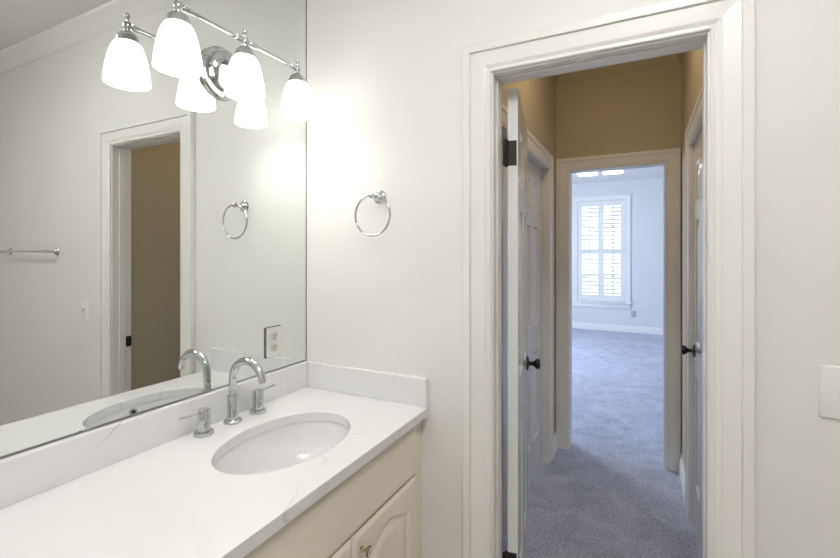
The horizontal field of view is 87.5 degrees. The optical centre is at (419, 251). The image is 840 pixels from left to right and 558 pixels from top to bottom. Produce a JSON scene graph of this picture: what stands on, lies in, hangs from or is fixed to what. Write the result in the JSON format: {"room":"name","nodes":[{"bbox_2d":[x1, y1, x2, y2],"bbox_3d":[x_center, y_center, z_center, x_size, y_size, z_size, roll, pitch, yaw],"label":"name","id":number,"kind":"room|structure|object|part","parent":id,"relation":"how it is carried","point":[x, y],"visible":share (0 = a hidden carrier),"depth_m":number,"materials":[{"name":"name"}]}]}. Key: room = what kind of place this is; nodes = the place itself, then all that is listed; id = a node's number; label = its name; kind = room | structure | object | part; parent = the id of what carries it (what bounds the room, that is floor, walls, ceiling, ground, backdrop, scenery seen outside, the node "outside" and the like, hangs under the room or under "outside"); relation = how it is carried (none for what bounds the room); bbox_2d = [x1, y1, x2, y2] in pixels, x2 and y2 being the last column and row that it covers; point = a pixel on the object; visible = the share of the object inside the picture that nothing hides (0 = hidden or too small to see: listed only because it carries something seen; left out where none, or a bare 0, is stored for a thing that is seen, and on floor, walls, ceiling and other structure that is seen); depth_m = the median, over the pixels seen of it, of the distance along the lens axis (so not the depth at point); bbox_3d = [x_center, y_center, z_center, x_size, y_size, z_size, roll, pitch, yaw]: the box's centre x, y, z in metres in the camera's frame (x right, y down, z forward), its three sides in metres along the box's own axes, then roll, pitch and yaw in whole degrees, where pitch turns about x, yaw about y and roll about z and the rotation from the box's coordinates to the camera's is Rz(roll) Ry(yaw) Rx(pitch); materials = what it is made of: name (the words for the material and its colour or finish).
{"room":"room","nodes":[
{"label":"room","id":0,"kind":"room"},
{"bbox_2d":[502,76,555,433],"bbox_3d":[0.540,0.054,2.459,0.110,2.790,1.855,0,0,27],"label":"wall","id":1,"kind":"structure","parent":0,"point":[537,95],"depth_m":2.86,"materials":[{"name":"beige paint"}]},
{"bbox_2d":[502,139,507,541],"bbox_3d":[0.418,0.437,2.234,0.035,2.000,0.594,0,0,27],"label":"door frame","id":2,"kind":"structure","parent":1,"relation":"in","point":[504,169],"depth_m":2.21,"materials":[{"name":"white wood"}]},
{"bbox_2d":[502,103,553,463],"bbox_3d":[0.567,0.390,2.493,0.127,2.118,1.396,0,0,27],"label":"door frame","id":3,"kind":"structure","parent":1,"relation":"attached to","point":[538,155],"depth_m":3.02,"materials":[{"name":"white wood"}]},
{"bbox_2d":[528,160,541,487],"bbox_3d":[0.688,0.437,2.766,0.035,2.000,0.594,0,0,27],"label":"door","id":4,"kind":"structure","parent":1,"relation":"in","point":[534,173],"depth_m":2.84,"materials":[{"name":"white wood"}]},
{"bbox_2d":[554,432,556,454],"bbox_3d":[0.596,1.390,2.431,0.015,0.118,1.855,0,0,27],"label":"baseboard","id":5,"kind":"structure","parent":1,"relation":"attached to","point":[555,434],"depth_m":3.17,"materials":[{"name":"white wood"}]},
{"bbox_2d":[307,0,839,557],"bbox_3d":[0.869,0.054,1.168,3.220,2.790,0.050,0,0,27],"label":"wall","id":6,"kind":"structure","parent":0,"point":[385,77],"depth_m":1.53,"materials":[{"name":"paint"}]},
{"bbox_2d":[0,361,308,508],"bbox_3d":[-0.741,0.500,1.272,0.026,0.100,1.220,0,0,27],"label":"backsplash","id":7,"kind":"structure","parent":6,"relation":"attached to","point":[27,474],"depth_m":1.15,"materials":[{"name":"white stone"}]},
{"bbox_2d":[354,190,390,236],"bbox_3d":[-0.165,-0.145,1.628,0.158,0.178,0.064,0,0,27],"label":"towel ring","id":8,"kind":"object","parent":6,"relation":"attached to","point":[379,196],"visible":1,"depth_m":1.62,"materials":[{"name":"silver metal"}]},
{"bbox_2d":[819,365,839,418],"bbox_3d":[1.015,0.341,1.056,0.080,0.128,0.018,0,0,27],"label":"light switch","id":9,"kind":"object","parent":6,"relation":"attached to","point":[829,375],"visible":1,"depth_m":1.07,"materials":[{"name":"white plastic"}]},
{"bbox_2d":[502,328,700,557],"bbox_3d":[1.920,1.479,4.764,4.800,0.060,7.305,0,0,27],"label":"floor","id":10,"kind":"structure","parent":0,"point":[612,494],"depth_m":2.85,"materials":[{"name":"carpet"}]},
{"bbox_2d":[572,178,662,327],"bbox_3d":[3.608,0.054,8.093,5.100,2.910,0.160,0,0,27],"label":"wall","id":11,"kind":"structure","parent":0,"point":[646,194],"depth_m":7.84,"materials":[{"name":"paint"}]},
{"bbox_2d":[572,194,631,308],"bbox_3d":[3.370,-0.005,8.169,1.045,2.068,0.170,0,0,27],"label":"window","id":12,"kind":"structure","parent":11,"relation":"in","point":[627,304],"depth_m":8.11,"materials":[{"name":"white wood"}]},
{"bbox_2d":[578,201,600,250],"bbox_3d":[3.174,-0.479,8.232,0.402,0.935,0.066,0,0,27],"label":"shutter panel","id":13,"kind":"object","parent":12,"relation":"attached to","point":[589,203],"visible":1,"depth_m":8.22,"materials":[{"name":"white wood"}]},
{"bbox_3d":[3.172,-0.452,8.201,0.012,0.750,0.010,0,0,27],"label":"tilt rod","id":14,"kind":"part","parent":13,"relation":"part of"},
{"bbox_2d":[578,252,600,300],"bbox_3d":[3.174,0.452,8.232,0.402,0.916,0.066,0,0,27],"label":"shutter panel","id":15,"kind":"object","parent":12,"relation":"attached to","point":[590,297],"visible":1,"depth_m":8.22,"materials":[{"name":"white wood"}]},
{"bbox_3d":[3.172,0.417,8.201,0.012,0.716,0.010,0,0,27],"label":"tilt rod","id":16,"kind":"part","parent":15,"relation":"part of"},
{"bbox_3d":[3.397,-0.018,8.223,0.815,1.865,0.050,0,0,27],"label":"sash","id":17,"kind":"part","parent":12,"relation":"part of","materials":[{"name":"white wood"}]},
{"bbox_2d":[601,200,624,250],"bbox_3d":[3.536,-0.479,8.048,0.402,0.935,0.066,0,0,27],"label":"shutter panel","id":18,"kind":"object","parent":12,"relation":"attached to","point":[621,203],"visible":1,"depth_m":8.04,"materials":[{"name":"white wood"}]},
{"bbox_2d":[601,252,624,301],"bbox_3d":[3.536,0.452,8.048,0.402,0.916,0.066,0,0,27],"label":"shutter panel","id":19,"kind":"object","parent":12,"relation":"attached to","point":[611,298],"visible":1,"depth_m":8.03,"materials":[{"name":"white wood"}]},
{"bbox_2d":[572,322,662,334],"bbox_3d":[3.569,1.390,8.015,4.800,0.118,0.015,0,0,27],"label":"baseboard","id":20,"kind":"structure","parent":11,"relation":"attached to","point":[578,325],"depth_m":7.99,"materials":[{"name":"white wood"}]},
{"bbox_2d":[631,311,635,316],"bbox_3d":[3.833,1.114,7.884,0.072,0.114,0.010,0,0,27],"label":"wall outlet","id":21,"kind":"object","parent":11,"relation":"attached to","point":[633,313],"visible":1,"depth_m":7.88,"materials":[{"name":"grey plastic"}]},
{"bbox_2d":[572,167,662,183],"bbox_3d":[2.399,-1.351,5.710,5.100,0.100,5.505,0,0,27],"label":"ceiling","id":22,"kind":"structure","parent":0,"point":[645,173],"depth_m":7.56,"materials":[{"name":"paint"}]},
{"bbox_2d":[578,172,597,176],"bbox_3d":[2.652,-1.264,6.938,0.288,0.075,0.305,0,0,27],"label":"ceiling light","id":23,"kind":"object","parent":22,"relation":"attached to","point":[592,173],"depth_m":6.94,"materials":[{"name":"white plastic"}]},
{"bbox_2d":[578,172,597,176],"bbox_3d":[2.654,-1.248,6.963,0.280,0.044,0.280,0,0,27],"label":"diffuser","id":24,"kind":"object","parent":23,"relation":"attached to","point":[592,173],"depth_m":6.94,"materials":[{"name":"white"}]},
{"bbox_2d":[603,170,622,174],"bbox_3d":[2.977,-1.264,6.772,0.275,0.075,0.305,0,0,27],"label":"ceiling light","id":25,"kind":"object","parent":22,"relation":"attached to","point":[604,173],"depth_m":6.77,"materials":[{"name":"white plastic"}]},
{"bbox_2d":[603,170,622,174],"bbox_3d":[2.984,-1.248,6.795,0.280,0.044,0.280,0,0,27],"label":"diffuser","id":26,"kind":"object","parent":25,"relation":"attached to","point":[618,171],"depth_m":6.77,"materials":[{"name":"white"}]},
{"bbox_2d":[552,52,683,83],"bbox_3d":[0.948,-1.294,2.252,0.804,0.095,1.855,0,0,27],"label":"ceiling","id":27,"kind":"structure","parent":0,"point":[672,59],"depth_m":3.05,"materials":[{"name":"beige paint"}]},
{"bbox_2d":[556,63,681,453],"bbox_3d":[1.381,0.054,3.106,1.024,2.790,0.060,0,0,27],"label":"wall","id":28,"kind":"structure","parent":0,"point":[640,110],"depth_m":3.06,"materials":[{"name":"beige paint"}]},
{"bbox_2d":[556,148,680,471],"bbox_3d":[1.393,0.382,3.134,0.796,2.134,0.158,0,0,27],"label":"door frame","id":29,"kind":"structure","parent":28,"relation":"attached to","point":[669,159],"depth_m":2.97,"materials":[{"name":"white wood"}]},
{"bbox_2d":[682,49,701,468],"bbox_3d":[1.356,0.054,2.046,0.110,2.790,1.855,0,0,27],"label":"wall","id":30,"kind":"structure","parent":0,"point":[692,60],"depth_m":2.69,"materials":[{"name":"beige paint"}]},
{"bbox_2d":[679,454,684,504],"bbox_3d":[1.307,1.390,2.087,0.015,0.118,1.825,0,0,27],"label":"baseboard","id":31,"kind":"structure","parent":30,"relation":"attached to","point":[681,465],"depth_m":2.71,"materials":[{"name":"white wood"}]},
{"bbox_2d":[681,130,701,557],"bbox_3d":[1.305,0.437,2.067,0.097,2.000,0.637,0,0,27],"label":"door","id":32,"kind":"structure","parent":30,"relation":"in","point":[696,350],"depth_m":2.18,"materials":[{"name":"white paint"}]},
{"bbox_3d":[1.403,0.517,2.312,0.049,0.049,0.049,0,0,27],"label":"knob","id":33,"kind":"part","parent":32,"relation":"part of","materials":[{"name":"black metal"}]},
{"bbox_2d":[685,87,701,522],"bbox_3d":[1.346,0.390,2.046,0.127,2.118,0.843,0,0,27],"label":"door frame","id":34,"kind":"structure","parent":30,"relation":"attached to","point":[694,127],"depth_m":2.35,"materials":[{"name":"white wood"}]},
{"bbox_3d":[0.347,1.479,0.006,3.300,0.060,2.605,0,0,27],"label":"floor","id":35,"kind":"structure","parent":0,"visible":0},
{"bbox_2d":[243,422,420,557],"bbox_3d":[-0.483,1.014,1.148,0.586,0.869,1.206,0,0,27],"label":"vanity cabinet","id":36,"kind":"object","parent":35,"relation":"on","point":[375,512],"visible":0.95,"depth_m":1.24,"materials":[{"name":"beige paint"}]},
{"bbox_2d":[0,361,429,557],"bbox_3d":[-0.497,0.515,1.149,0.572,0.130,1.220,0,0,27],"label":"countertop","id":37,"kind":"structure","parent":36,"relation":"on","point":[142,485],"depth_m":1.05,"materials":[{"name":"white stone"}]},
{"bbox_2d":[179,357,275,437],"bbox_3d":[-0.555,0.441,1.390,0.172,0.217,0.364,0,0,27],"label":"faucet","id":38,"kind":"object","parent":37,"relation":"on","point":[203,430],"visible":1,"depth_m":1.40,"materials":[{"name":"silver metal"}]},
{"bbox_3d":[-0.671,0.478,1.283,0.008,0.010,0.068,0,0,27],"label":"lever","id":39,"kind":"part","parent":38,"relation":"part of","materials":[{"name":"silver metal"}]},
{"bbox_3d":[-0.651,0.544,1.322,0.057,0.011,0.057,0,0,27],"label":"handle","id":40,"kind":"part","parent":38,"relation":"part of","materials":[{"name":"silver metal"}]},
{"bbox_3d":[-0.605,0.501,1.419,0.034,0.079,0.034,0,0,27],"label":"spout","id":41,"kind":"part","parent":38,"relation":"part of","materials":[{"name":"silver metal"}]},
{"bbox_3d":[-0.605,0.544,1.419,0.056,0.010,0.056,0,0,27],"label":"spout","id":42,"kind":"part","parent":38,"relation":"part of","materials":[{"name":"silver metal"}]},
{"bbox_3d":[-0.546,0.398,1.389,0.156,0.132,0.024,0,0,27],"label":"spout","id":43,"kind":"part","parent":38,"relation":"part of","materials":[{"name":"silver metal"}]},
{"bbox_3d":[-0.556,0.544,1.507,0.057,0.011,0.057,0,0,27],"label":"handle","id":44,"kind":"part","parent":38,"relation":"part of","materials":[{"name":"silver metal"}]},
{"bbox_3d":[-0.536,0.478,1.546,0.008,0.010,0.068,0,0,27],"label":"lever","id":45,"kind":"part","parent":38,"relation":"part of","materials":[{"name":"silver metal"}]},
{"bbox_2d":[213,421,348,474],"bbox_3d":[-0.391,0.661,1.296,0.360,0.161,0.492,0,0,27],"label":"sink basin","id":46,"kind":"object","parent":37,"relation":"in","point":[290,445],"visible":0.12,"depth_m":1.45,"materials":[{"name":"ceramic"}]},
{"bbox_3d":[-0.269,1.058,1.016,0.016,0.582,0.368,0,0,27],"label":"door","id":47,"kind":"part","parent":36,"relation":"part of","materials":[{"name":"beige paint"}]},
{"bbox_3d":[-0.101,1.058,1.347,0.016,0.582,0.368,0,0,27],"label":"door","id":48,"kind":"part","parent":36,"relation":"part of","materials":[{"name":"beige paint"}]},
{"bbox_3d":[-0.277,0.970,1.043,0.020,0.779,1.206,0,0,27],"label":"frame","id":49,"kind":"part","parent":36,"relation":"part of","materials":[{"name":"beige paint"}]},
{"bbox_3d":[0.517,0.054,1.403,1.004,2.790,0.050,0,0,27],"label":"wall","id":50,"kind":"structure","parent":0,"visible":0},
{"bbox_2d":[503,88,540,557],"bbox_3d":[0.434,0.431,1.819,0.099,2.012,0.624,0,0,18],"label":"door","id":51,"kind":"structure","parent":50,"relation":"in","point":[515,148],"depth_m":1.55,"materials":[{"name":"white paint"}]},
{"bbox_3d":[0.538,0.522,2.051,0.049,0.049,0.049,0,0,17],"label":"knob","id":52,"kind":"part","parent":51,"relation":"part of","materials":[{"name":"black metal"}]},
{"bbox_2d":[463,0,755,557],"bbox_3d":[0.530,0.379,1.361,0.801,2.141,0.136,0,0,27],"label":"door frame","id":53,"kind":"structure","parent":50,"relation":"attached to","point":[724,30],"depth_m":1.23,"materials":[{"name":"white paint"}]},
{"bbox_3d":[-1.081,0.054,0.756,0.114,2.790,2.450,0,0,27],"label":"wall","id":54,"kind":"structure","parent":0,"visible":0},
{"bbox_2d":[0,0,306,459],"bbox_3d":[-0.748,-0.401,1.277,0.008,1.700,1.220,0,0,27],"label":"wall mirror","id":55,"kind":"object","parent":54,"relation":"attached to","point":[153,224],"visible":1,"depth_m":1.20,"materials":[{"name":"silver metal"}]},
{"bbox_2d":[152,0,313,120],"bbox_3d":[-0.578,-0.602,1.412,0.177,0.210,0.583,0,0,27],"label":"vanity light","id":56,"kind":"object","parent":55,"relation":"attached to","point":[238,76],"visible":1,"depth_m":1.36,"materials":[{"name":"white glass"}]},
{"bbox_3d":[-0.658,-0.558,1.194,0.121,0.124,0.121,0,0,27],"label":"lamp shade","id":57,"kind":"part","parent":56,"relation":"part of","materials":[{"name":"white glass"}]},
{"bbox_3d":[-0.556,-0.558,1.394,0.121,0.124,0.121,0,0,27],"label":"lamp shade","id":58,"kind":"part","parent":56,"relation":"part of","materials":[{"name":"white glass"}]},
{"bbox_3d":[-0.449,-0.558,1.606,0.121,0.124,0.121,0,0,27],"label":"lamp shade","id":59,"kind":"part","parent":56,"relation":"part of","materials":[{"name":"white glass"}]},
{"bbox_2d":[265,325,280,358],"bbox_3d":[-0.551,0.337,1.652,0.010,0.114,0.078,0,0,27],"label":"wall outlet","id":60,"kind":"object","parent":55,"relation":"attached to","point":[272,334],"visible":1,"depth_m":1.65,"materials":[{"name":"plastic"}]},
{"bbox_2d":[271,342,276,351],"bbox_3d":[-0.549,0.357,1.651,0.004,0.034,0.029,0,0,27],"label":"receptacle","id":61,"kind":"object","parent":60,"relation":"attached to","point":[273,344],"depth_m":1.65,"materials":[{"name":"beige plastic"}]},
{"bbox_2d":[271,332,276,340],"bbox_3d":[-0.549,0.317,1.651,0.004,0.034,0.029,0,0,27],"label":"receptacle","id":62,"kind":"object","parent":60,"relation":"attached to","point":[273,334],"depth_m":1.65,"materials":[{"name":"beige plastic"}]},
{"label":"outside","id":63,"kind":"structure","parent":0,"visible":0},
{"bbox_2d":[582,273,620,295],"bbox_3d":[10.279,1.899,23.009,30.000,0.100,32.480,0,0,27],"label":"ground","id":64,"kind":"structure","parent":63,"point":[583,279],"depth_m":24.98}
]}

